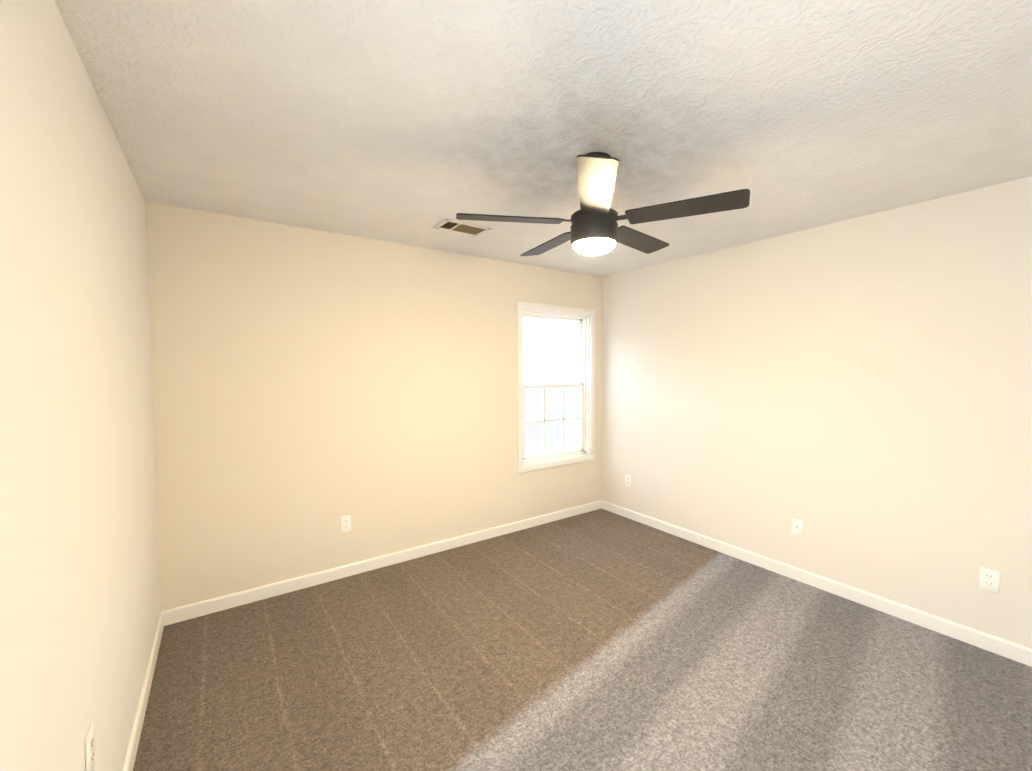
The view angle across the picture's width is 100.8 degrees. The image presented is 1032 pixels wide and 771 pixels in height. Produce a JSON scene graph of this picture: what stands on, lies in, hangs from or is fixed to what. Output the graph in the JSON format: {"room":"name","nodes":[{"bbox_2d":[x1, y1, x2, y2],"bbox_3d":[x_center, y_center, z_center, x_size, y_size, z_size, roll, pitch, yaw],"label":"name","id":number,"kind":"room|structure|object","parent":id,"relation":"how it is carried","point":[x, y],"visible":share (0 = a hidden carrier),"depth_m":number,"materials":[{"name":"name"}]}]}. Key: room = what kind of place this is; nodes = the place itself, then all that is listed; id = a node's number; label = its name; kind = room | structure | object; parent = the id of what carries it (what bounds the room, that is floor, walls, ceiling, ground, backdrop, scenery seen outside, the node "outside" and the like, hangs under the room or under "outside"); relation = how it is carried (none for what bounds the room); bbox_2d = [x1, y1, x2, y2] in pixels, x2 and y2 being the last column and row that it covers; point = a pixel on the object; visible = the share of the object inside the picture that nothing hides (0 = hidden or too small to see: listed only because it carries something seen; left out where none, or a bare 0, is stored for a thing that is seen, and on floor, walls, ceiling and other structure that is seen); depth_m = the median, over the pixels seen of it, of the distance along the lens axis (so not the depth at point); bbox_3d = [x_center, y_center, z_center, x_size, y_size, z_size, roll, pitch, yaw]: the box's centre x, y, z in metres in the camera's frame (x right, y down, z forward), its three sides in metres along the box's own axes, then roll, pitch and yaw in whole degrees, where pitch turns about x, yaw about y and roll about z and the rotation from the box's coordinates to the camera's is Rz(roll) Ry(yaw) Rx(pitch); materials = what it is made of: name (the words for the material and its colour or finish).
{"room":"empty bedroom","nodes":[
{"label":"empty bedroom","id":0,"kind":"room"},
{"bbox_2d":[0,0,160,770],"bbox_3d":[-1.099,0.249,0.930,0.120,2.440,3.845,-2,3,-35],"label":"wall","id":1,"kind":"structure","parent":0,"point":[80,606],"depth_m":1.09,"materials":[{"name":"paint"}]},
{"bbox_2d":[85,722,94,770],"bbox_3d":[-1.157,0.995,1.161,0.008,0.116,0.072,-2,3,-35],"label":"electrical outlet","id":2,"kind":"object","parent":1,"relation":"attached to","point":[89,751],"visible":1,"depth_m":1.15,"materials":[{"name":"white plastic"}]},
{"bbox_2d":[122,611,163,770],"bbox_3d":[-1.042,1.424,1.019,0.013,0.085,3.605,-2,3,-35],"label":"baseboard","id":3,"kind":"structure","parent":1,"relation":"attached to","point":[130,758],"depth_m":1.85,"materials":[{"name":"white wood"}]},
{"bbox_2d":[145,201,602,610],"bbox_3d":[-0.618,0.136,3.528,3.634,2.440,0.120,-2,3,-35],"label":"wall","id":4,"kind":"structure","parent":0,"point":[310,387],"depth_m":2.97,"materials":[{"name":"paint"}]},
{"bbox_2d":[340,515,350,532],"bbox_3d":[-1.222,0.993,3.066,0.072,0.116,0.008,-2,3,-35],"label":"electrical outlet","id":5,"kind":"object","parent":4,"relation":"attached to","point":[345,521],"visible":1,"depth_m":3.06,"materials":[{"name":"white plastic"}]},
{"bbox_2d":[162,500,600,625],"bbox_3d":[-0.577,1.315,3.524,3.634,0.085,0.013,-2,3,-35],"label":"baseboard","id":6,"kind":"structure","parent":4,"relation":"attached to","point":[197,609],"depth_m":3.09,"materials":[{"name":"white wood"}]},
{"bbox_2d":[517,301,594,472],"bbox_3d":[0.378,0.007,4.203,0.976,1.565,0.138,-2,3,-35],"label":"window","id":7,"kind":"structure","parent":4,"relation":"in","point":[586,358],"depth_m":4.26,"materials":[{"name":"white"}]},
{"bbox_2d":[54,0,1031,276],"bbox_3d":[0.440,-1.070,1.944,3.874,0.100,3.845,-2,3,-35],"label":"ceiling","id":8,"kind":"structure","parent":0,"point":[410,122],"depth_m":1.54,"materials":[{"name":"white paint"}]},
{"bbox_2d":[433,218,491,236],"bbox_3d":[-0.357,-1.052,2.853,0.335,0.010,0.200,-2,3,-35],"label":"ceiling vent","id":9,"kind":"object","parent":8,"relation":"in","point":[446,224],"visible":1,"depth_m":2.84,"materials":[{"name":"beige metal"}]},
{"bbox_2d":[456,152,749,255],"bbox_3d":[0.357,-0.810,1.967,1.198,0.420,1.192,-2,3,-35],"label":"ceiling fan","id":10,"kind":"object","parent":8,"relation":"hanging from","point":[595,228],"visible":1,"depth_m":1.83,"materials":[{"name":"brown metal"}]},
{"bbox_2d":[133,508,1031,770],"bbox_3d":[0.447,1.468,2.053,3.874,0.100,3.845,-2,3,-35],"label":"floor","id":11,"kind":"structure","parent":0,"point":[601,639],"depth_m":2.09,"materials":[{"name":"carpet"}]},
{"bbox_2d":[601,176,1031,648],"bbox_3d":[1.986,0.149,3.067,0.120,2.440,3.845,-2,3,-35],"label":"wall","id":12,"kind":"structure","parent":0,"point":[854,395],"depth_m":2.72,"materials":[{"name":"paint"}]},
{"bbox_2d":[625,474,630,486],"bbox_3d":[1.116,0.946,4.248,0.008,0.116,0.072,-2,3,-35],"label":"electrical outlet","id":13,"kind":"object","parent":12,"relation":"attached to","point":[627,480],"visible":1,"depth_m":4.24,"materials":[{"name":"white plastic"}]},
{"bbox_2d":[792,518,802,536],"bbox_3d":[1.976,0.997,3.001,0.016,0.116,0.072,-2,3,-35],"label":"electrical outlet","id":14,"kind":"object","parent":12,"relation":"attached to","point":[797,526],"visible":1,"depth_m":3.00,"materials":[{"name":"white plastic"}]},
{"bbox_2d":[601,500,1031,666],"bbox_3d":[1.934,1.327,3.079,0.013,0.085,3.605,-2,3,-35],"label":"baseboard","id":15,"kind":"structure","parent":12,"relation":"attached to","point":[997,645],"depth_m":2.73,"materials":[{"name":"white wood"}]},
{"bbox_2d":[979,567,999,592],"bbox_3d":[2.499,1.028,2.254,0.008,0.116,0.072,-2,3,-35],"label":"electrical outlet","id":16,"kind":"object","parent":12,"relation":"attached to","point":[989,579],"visible":1,"depth_m":2.25,"materials":[{"name":"white plastic"}]}
]}

